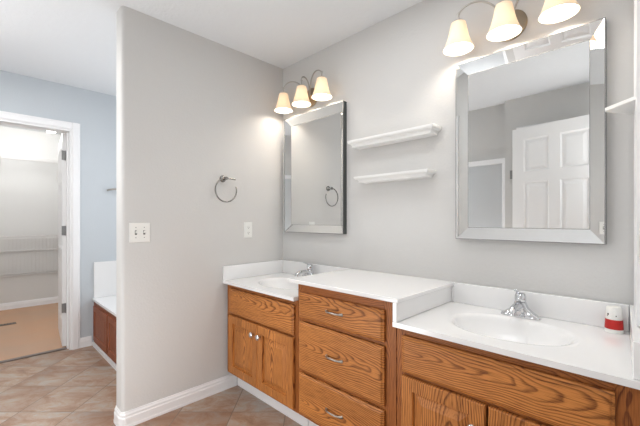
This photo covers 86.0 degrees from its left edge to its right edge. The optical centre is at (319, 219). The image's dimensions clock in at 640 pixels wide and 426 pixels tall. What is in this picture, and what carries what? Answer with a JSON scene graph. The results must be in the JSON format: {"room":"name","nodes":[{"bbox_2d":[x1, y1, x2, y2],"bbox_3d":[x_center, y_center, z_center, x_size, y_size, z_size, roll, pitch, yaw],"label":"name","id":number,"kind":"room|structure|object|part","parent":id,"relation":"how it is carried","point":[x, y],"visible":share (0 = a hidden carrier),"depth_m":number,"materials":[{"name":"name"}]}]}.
{"room":"bathroom","nodes":[
{"label":"bathroom","id":0,"kind":"room"},
{"bbox_2d":[0,126,60,303],"bbox_3d":[-3.382,-0.015,3.895,2.306,2.440,3.000,0,0,45],"label":"wall","id":1,"kind":"structure","parent":0,"point":[28,189],"depth_m":4.74,"materials":[{"name":"white paint"}]},
{"bbox_2d":[0,238,55,276],"bbox_3d":[-4.246,0.512,4.505,0.012,0.505,2.350,0,0,45],"label":"wire rack","id":2,"kind":"object","parent":1,"relation":"attached to","point":[46,249],"visible":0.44,"depth_m":4.67,"materials":[{"name":"white metal"}]},
{"bbox_2d":[0,296,57,310],"bbox_3d":[-4.248,1.159,4.507,0.015,0.092,2.450,0,0,45],"label":"baseboard","id":3,"kind":"structure","parent":1,"relation":"attached to","point":[35,302],"depth_m":4.73,"materials":[{"name":"white paint"}]},
{"bbox_2d":[0,154,57,180],"bbox_3d":[-4.137,-0.686,4.397,0.324,0.267,2.351,0,0,45],"label":"wire shelf","id":4,"kind":"object","parent":1,"relation":"attached to","point":[5,157],"visible":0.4,"depth_m":4.58,"materials":[{"name":"white metal"}]},
{"bbox_2d":[0,234,57,239],"bbox_3d":[-4.143,0.234,4.404,0.302,0.038,2.351,0,0,45],"label":"wire shelf","id":5,"kind":"object","parent":1,"relation":"attached to","point":[17,236],"visible":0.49,"depth_m":4.55,"materials":[{"name":"white metal"}]},
{"bbox_2d":[0,70,115,341],"bbox_3d":[-2.309,-0.015,3.254,0.120,2.440,2.200,0,0,45],"label":"wall","id":6,"kind":"structure","parent":0,"point":[95,112],"depth_m":3.27,"materials":[{"name":"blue paint"}]},
{"bbox_2d":[0,111,79,349],"bbox_3d":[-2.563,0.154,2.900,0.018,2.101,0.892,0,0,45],"label":"trim","id":7,"kind":"structure","parent":6,"relation":"attached to","point":[74,127],"depth_m":3.18,"materials":[{"name":"white paint"}]},
{"bbox_2d":[58,133,65,346],"bbox_3d":[-2.634,0.192,3.504,0.040,2.010,0.754,0,0,-39],"label":"door","id":8,"kind":"structure","parent":6,"relation":"in","point":[62,144],"depth_m":3.25,"materials":[{"name":"white paint"}]},
{"bbox_2d":[80,336,91,347],"bbox_3d":[-2.218,1.159,3.251,0.015,0.092,0.092,0,0,45],"label":"baseboard","id":9,"kind":"structure","parent":6,"relation":"attached to","point":[84,341],"depth_m":3.25,"materials":[{"name":"white paint"}]},
{"bbox_2d":[0,303,301,425],"bbox_3d":[-1.963,1.229,2.277,6.600,0.052,3.300,0,0,45],"label":"floor","id":10,"kind":"structure","parent":0,"point":[77,387],"depth_m":2.39,"materials":[{"name":"tile"}]},
{"bbox_2d":[0,322,15,325],"bbox_3d":[-3.632,1.201,3.889,0.080,0.005,0.280,0,0,45],"label":"floor vent","id":11,"kind":"object","parent":10,"relation":"in","point":[12,322],"visible":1,"depth_m":3.92,"materials":[{"name":"brown metal"}]},
{"bbox_2d":[0,347,66,362],"bbox_3d":[-2.620,1.199,2.948,0.040,0.012,0.720,0,0,45],"label":"trim","id":12,"kind":"structure","parent":10,"relation":"on","point":[63,348],"depth_m":3.03,"materials":[{"name":"brown"}]},
{"bbox_2d":[92,261,115,369],"bbox_3d":[-1.292,0.807,3.095,1.543,0.795,0.985,0,0,45],"label":"bathtub","id":13,"kind":"object","parent":10,"relation":"on","point":[104,308],"visible":0.1,"depth_m":3.16,"materials":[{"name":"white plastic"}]},
{"bbox_3d":[-1.983,0.983,3.099,0.471,0.325,0.015,0,0,45],"label":"panel","id":14,"kind":"part","parent":13,"relation":"part of","materials":[{"name":"brown wood"}]},
{"bbox_3d":[-1.621,0.976,2.763,1.543,0.398,0.018,0,0,45],"label":"frame","id":15,"kind":"part","parent":13,"relation":"part of","materials":[{"name":"brown wood"}]},
{"bbox_3d":[-1.632,0.983,2.750,0.471,0.325,0.015,0,0,45],"label":"panel","id":16,"kind":"part","parent":13,"relation":"part of","materials":[{"name":"brown wood"}]},
{"bbox_2d":[228,285,308,425],"bbox_3d":[-0.229,0.829,2.337,0.753,0.752,0.565,0,0,45],"label":"vanity cabinet","id":17,"kind":"object","parent":10,"relation":"on","point":[262,328],"visible":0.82,"depth_m":2.11,"materials":[{"name":"brown wood"}]},
{"bbox_3d":[-0.512,0.861,2.277,0.340,0.398,0.018,0,0,45],"label":"door","id":18,"kind":"part","parent":17,"relation":"part of","materials":[{"name":"brown wood"}]},
{"bbox_3d":[-0.390,0.565,2.156,0.684,0.168,0.018,0,0,45],"label":"false drawer","id":19,"kind":"part","parent":17,"relation":"part of","materials":[{"name":"brown wood"}]},
{"bbox_3d":[-0.374,1.062,2.171,0.670,0.035,0.018,0,0,45],"label":"rail","id":20,"kind":"part","parent":17,"relation":"part of","materials":[{"name":"brown wood"}]},
{"bbox_3d":[-0.374,0.655,2.171,0.670,0.030,0.018,0,0,45],"label":"rail","id":21,"kind":"part","parent":17,"relation":"part of","materials":[{"name":"brown wood"}]},
{"bbox_3d":[-0.374,0.471,2.171,0.670,0.037,0.018,0,0,45],"label":"rail","id":22,"kind":"part","parent":17,"relation":"part of","materials":[{"name":"brown wood"}]},
{"bbox_3d":[-0.268,0.861,2.035,0.340,0.398,0.018,0,0,45],"label":"door","id":23,"kind":"part","parent":17,"relation":"part of","materials":[{"name":"brown wood"}]},
{"bbox_2d":[223,260,350,300],"bbox_3d":[-0.224,0.439,2.349,0.764,0.222,0.546,0,0,45],"label":"countertop","id":24,"kind":"structure","parent":17,"relation":"on","point":[271,278],"depth_m":2.49,"materials":[{"name":"white stone"}]},
{"bbox_2d":[295,262,313,276],"bbox_3d":[-0.115,0.365,2.454,0.158,0.128,0.171,0,0,45],"label":"faucet","id":25,"kind":"object","parent":24,"relation":"on","point":[309,271],"visible":0.82,"depth_m":2.46,"materials":[{"name":"silver metal"}]},
{"bbox_3d":[-0.125,0.382,2.444,0.036,0.045,0.143,0,0,45],"label":"spout","id":26,"kind":"part","parent":25,"relation":"part of","materials":[{"name":"silver metal"}]},
{"bbox_2d":[298,284,396,425],"bbox_3d":[0.266,0.777,1.851,0.629,0.855,0.559,0,0,45],"label":"base cabinet","id":27,"kind":"object","parent":10,"relation":"on","point":[347,343],"visible":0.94,"depth_m":1.64,"materials":[{"name":"brown wood"}]},
{"bbox_3d":[0.061,0.953,1.680,0.116,0.016,0.027,0,0,45],"label":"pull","id":28,"kind":"part","parent":27,"relation":"part of","materials":[{"name":"silver metal"}]},
{"bbox_3d":[0.061,0.685,1.680,0.116,0.016,0.027,0,0,45],"label":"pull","id":29,"kind":"part","parent":27,"relation":"part of","materials":[{"name":"silver metal"}]},
{"bbox_3d":[0.061,0.461,1.680,0.116,0.016,0.027,0,0,45],"label":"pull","id":30,"kind":"part","parent":27,"relation":"part of","materials":[{"name":"silver metal"}]},
{"bbox_3d":[0.082,0.948,1.689,0.553,0.225,0.018,0,0,45],"label":"drawer","id":31,"kind":"part","parent":27,"relation":"part of","materials":[{"name":"brown wood"}]},
{"bbox_3d":[0.082,0.686,1.689,0.553,0.262,0.018,0,0,45],"label":"drawer","id":32,"kind":"part","parent":27,"relation":"part of","materials":[{"name":"brown wood"}]},
{"bbox_3d":[0.082,0.466,1.689,0.553,0.138,0.018,0,0,45],"label":"drawer","id":33,"kind":"part","parent":27,"relation":"part of","materials":[{"name":"brown wood"}]},
{"bbox_3d":[0.098,0.825,1.704,0.535,0.030,0.018,0,0,45],"label":"rail","id":34,"kind":"part","parent":27,"relation":"part of","materials":[{"name":"brown wood"}]},
{"bbox_3d":[0.098,0.540,1.704,0.535,0.030,0.018,0,0,45],"label":"rail","id":35,"kind":"part","parent":27,"relation":"part of","materials":[{"name":"brown wood"}]},
{"bbox_3d":[0.098,0.378,1.704,0.535,0.055,0.018,0,0,45],"label":"rail","id":36,"kind":"part","parent":27,"relation":"part of","materials":[{"name":"brown wood"}]},
{"bbox_2d":[288,269,453,321],"bbox_3d":[0.266,0.379,1.857,0.702,0.101,0.554,0,0,45],"label":"countertop","id":37,"kind":"structure","parent":27,"relation":"on","point":[410,296],"depth_m":1.71,"materials":[{"name":"white stone"}]},
{"bbox_3d":[0.503,0.389,1.626,0.020,0.081,0.544,0,0,45],"label":"panel","id":38,"kind":"part","parent":37,"relation":"part of","materials":[{"name":"white stone"}]},
{"bbox_2d":[397,328,639,425],"bbox_3d":[0.760,0.829,1.356,0.764,0.752,0.565,0,0,45],"label":"vanity cabinet","id":39,"kind":"object","parent":10,"relation":"on","point":[440,382],"visible":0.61,"depth_m":1.18,"materials":[{"name":"brown wood"}]},
{"bbox_3d":[0.460,0.854,1.314,0.334,0.413,0.018,0,0,45],"label":"door","id":40,"kind":"part","parent":39,"relation":"part of","materials":[{"name":"brown wood"}]},
{"bbox_3d":[0.600,0.642,1.206,0.663,0.035,0.018,0,0,45],"label":"rail","id":41,"kind":"part","parent":39,"relation":"part of","materials":[{"name":"brown wood"}]},
{"bbox_3d":[0.600,0.471,1.206,0.663,0.037,0.018,0,0,45],"label":"rail","id":42,"kind":"part","parent":39,"relation":"part of","materials":[{"name":"brown wood"}]},
{"bbox_2d":[392,282,639,389],"bbox_3d":[0.768,0.439,1.365,0.766,0.222,0.546,0,0,45],"label":"countertop","id":43,"kind":"structure","parent":39,"relation":"on","point":[570,335],"depth_m":1.37,"materials":[{"name":"white stone"}]},
{"bbox_2d":[501,289,540,319],"bbox_3d":[0.849,0.365,1.481,0.158,0.128,0.171,0,0,45],"label":"faucet","id":44,"kind":"object","parent":43,"relation":"on","point":[519,308],"visible":1,"depth_m":1.49,"materials":[{"name":"silver metal"}]},
{"bbox_3d":[0.839,0.382,1.471,0.036,0.045,0.143,0,0,45],"label":"spout","id":45,"kind":"part","parent":44,"relation":"part of","materials":[{"name":"silver metal"}]},
{"bbox_3d":[0.889,0.342,1.522,0.045,0.038,0.045,0,0,45],"label":"lever","id":46,"kind":"part","parent":44,"relation":"part of","materials":[{"name":"silver metal"}]},
{"bbox_2d":[604,305,623,333],"bbox_3d":[1.124,0.381,1.312,0.057,0.096,0.057,0,0,45],"label":"plastic cup","id":47,"kind":"object","parent":43,"relation":"on","point":[613,316],"visible":1,"depth_m":1.29,"materials":[{"name":"white plastic"}]},
{"bbox_3d":[0.703,0.854,1.073,0.334,0.413,0.018,0,0,45],"label":"door","id":48,"kind":"part","parent":39,"relation":"part of","materials":[{"name":"brown wood"}]},
{"bbox_2d":[116,6,282,411],"bbox_3d":[-0.766,-0.015,2.437,0.125,2.440,1.187,0,0,45],"label":"wall","id":49,"kind":"structure","parent":0,"point":[193,110],"depth_m":2.23,"materials":[{"name":"white paint"}]},
{"bbox_2d":[129,223,149,242],"bbox_3d":[-1.064,0.077,2.032,0.018,0.117,0.115,0,0,45],"label":"light switch","id":50,"kind":"object","parent":49,"relation":"attached to","point":[138,232],"visible":1,"depth_m":2.03,"materials":[{"name":"white plastic"}]},
{"bbox_2d":[114,374,236,425],"bbox_3d":[-0.926,1.159,2.275,0.155,0.092,0.762,0,0,45],"label":"baseboard","id":51,"kind":"structure","parent":49,"relation":"attached to","point":[138,415],"depth_m":2.16,"materials":[{"name":"white paint"}]},
{"bbox_2d":[215,175,236,202],"bbox_3d":[-0.668,-0.215,2.404,0.057,0.193,0.173,0,0,45],"label":"towel ring","id":52,"kind":"object","parent":49,"relation":"attached to","point":[222,178],"visible":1,"depth_m":2.40,"materials":[{"name":"silver metal"}]},
{"bbox_2d":[244,222,251,237],"bbox_3d":[-0.538,0.079,2.572,0.007,0.117,0.070,0,0,45],"label":"power outlet","id":53,"kind":"object","parent":49,"relation":"attached to","point":[247,225],"visible":1,"depth_m":2.57,"materials":[{"name":"white plastic"}]},
{"bbox_2d":[0,0,423,134],"bbox_3d":[-1.963,-1.265,2.277,6.600,0.060,3.300,0,0,45],"label":"ceiling","id":54,"kind":"structure","parent":0,"point":[66,42],"depth_m":2.21,"materials":[{"name":"white paint"}]},
{"bbox_2d":[283,0,633,304],"bbox_3d":[0.575,-0.015,2.014,2.625,2.440,0.100,0,0,45],"label":"wall","id":55,"kind":"structure","parent":0,"point":[393,74],"depth_m":1.90,"materials":[{"name":"white paint"}]},
{"bbox_2d":[274,69,331,113],"bbox_3d":[-0.124,-0.944,2.510,0.556,0.213,0.175,0,0,45],"label":"vanity light","id":56,"kind":"object","parent":55,"relation":"attached to","point":[303,98],"visible":1,"depth_m":2.47,"materials":[{"name":"white glass"}]},
{"bbox_3d":[-0.281,-0.905,2.644,0.144,0.134,0.144,0,0,45],"label":"lamp shade","id":57,"kind":"part","parent":56,"relation":"part of","materials":[{"name":"beige glass"}]},
{"bbox_3d":[-0.135,-0.905,2.499,0.144,0.134,0.144,0,0,45],"label":"lamp shade","id":58,"kind":"part","parent":56,"relation":"part of","materials":[{"name":"beige glass"}]},
{"bbox_3d":[-0.040,-0.980,2.448,0.027,0.137,0.220,0,0,-24],"label":"arm","id":59,"kind":"part","parent":56,"relation":"part of","materials":[{"name":"silver metal"}]},
{"bbox_3d":[0.012,-0.905,2.354,0.144,0.134,0.144,0,0,45],"label":"lamp shade","id":60,"kind":"part","parent":56,"relation":"part of","materials":[{"name":"beige glass"}]},
{"bbox_2d":[284,101,346,233],"bbox_3d":[-0.052,-0.350,2.538,0.622,0.900,0.037,0,0,45],"label":"wall mirror","id":61,"kind":"object","parent":55,"relation":"attached to","point":[315,141],"visible":1,"depth_m":2.53,"materials":[{"name":"grey mirror"}]},
{"bbox_2d":[291,112,340,224],"bbox_3d":[-0.042,-0.350,2.548,0.526,0.780,0.001,0,0,45],"label":"mirror glass","id":62,"kind":"object","parent":61,"relation":"on","point":[315,140],"depth_m":2.53,"materials":[{"name":"white"}]},
{"bbox_2d":[283,260,350,275],"bbox_3d":[-0.032,0.379,2.528,0.744,0.102,0.020,0,0,45],"label":"backsplash","id":63,"kind":"structure","parent":55,"relation":"attached to","point":[291,267],"depth_m":2.61,"materials":[{"name":"white stone"}]},
{"bbox_2d":[347,123,440,149],"bbox_3d":[0.416,-0.480,2.030,0.583,0.045,0.098,0,0,45],"label":"wall shelf","id":64,"kind":"object","parent":55,"relation":"attached to","point":[428,130],"visible":1,"depth_m":1.97,"materials":[{"name":"white"}]},
{"bbox_2d":[354,169,435,183],"bbox_3d":[0.424,-0.250,2.021,0.501,0.038,0.098,0,0,45],"label":"wall shelf","id":65,"kind":"object","parent":55,"relation":"attached to","point":[421,173],"visible":1,"depth_m":1.97,"materials":[{"name":"white"}]},
{"bbox_2d":[443,0,580,55],"bbox_3d":[0.839,-0.944,1.556,0.556,0.213,0.175,0,0,45],"label":"vanity light","id":66,"kind":"object","parent":55,"relation":"attached to","point":[508,23],"visible":1,"depth_m":1.56,"materials":[{"name":"white glass"}]},
{"bbox_3d":[0.681,-0.905,1.690,0.144,0.134,0.144,0,0,45],"label":"lamp shade","id":67,"kind":"part","parent":66,"relation":"part of","materials":[{"name":"beige glass"}]},
{"bbox_3d":[0.776,-0.980,1.639,0.220,0.137,0.026,0,0,23],"label":"arm","id":68,"kind":"part","parent":66,"relation":"part of","materials":[{"name":"silver metal"}]},
{"bbox_3d":[0.828,-0.905,1.545,0.144,0.134,0.144,0,0,45],"label":"lamp shade","id":69,"kind":"part","parent":66,"relation":"part of","materials":[{"name":"beige glass"}]},
{"bbox_3d":[0.974,-0.905,1.400,0.144,0.134,0.144,0,0,45],"label":"lamp shade","id":70,"kind":"part","parent":66,"relation":"part of","materials":[{"name":"beige glass"}]},
{"bbox_2d":[456,17,606,244],"bbox_3d":[0.924,-0.349,1.573,0.598,0.898,0.033,0,0,45],"label":"wall mirror","id":71,"kind":"object","parent":55,"relation":"attached to","point":[531,116],"visible":1,"depth_m":1.54,"materials":[{"name":"grey mirror"}]},
{"bbox_2d":[468,40,588,228],"bbox_3d":[0.933,-0.349,1.582,0.492,0.778,0.001,0,0,45],"label":"mirror glass","id":72,"kind":"object","parent":71,"relation":"on","point":[528,114],"depth_m":1.55,"materials":[{"name":"white"}]},
{"bbox_2d":[452,282,628,331],"bbox_3d":[0.942,0.379,1.562,0.694,0.102,0.020,0,0,45],"label":"backsplash","id":73,"kind":"structure","parent":55,"relation":"attached to","point":[565,308],"depth_m":1.50,"materials":[{"name":"white stone"}]},
{"bbox_3d":[0.596,-0.015,0.430,0.365,2.440,2.120,0,0,45],"label":"wall","id":74,"kind":"structure","parent":0,"visible":0},
{"bbox_2d":[605,96,634,113],"bbox_3d":[1.102,-0.407,1.250,0.095,0.012,0.236,0,0,45],"label":"corner shelf","id":75,"kind":"object","parent":74,"relation":"attached to","point":[627,106],"visible":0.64,"depth_m":1.23,"materials":[{"name":"white"}]},
{"bbox_2d":[634,0,639,326],"bbox_3d":[1.082,-0.335,1.171,0.010,1.321,0.337,0,0,41],"label":"trim","id":76,"kind":"structure","parent":74,"relation":"attached to","point":[636,2],"depth_m":1.07,"materials":[{"name":"white paint"}]},
{"bbox_2d":[637,226,639,264],"bbox_3d":[0.917,0.075,0.984,0.009,0.117,0.115,0,0,41],"label":"light switch","id":77,"kind":"object","parent":74,"relation":"attached to","point":[638,236],"visible":1,"depth_m":0.96,"materials":[{"name":"white plastic"}]}
]}

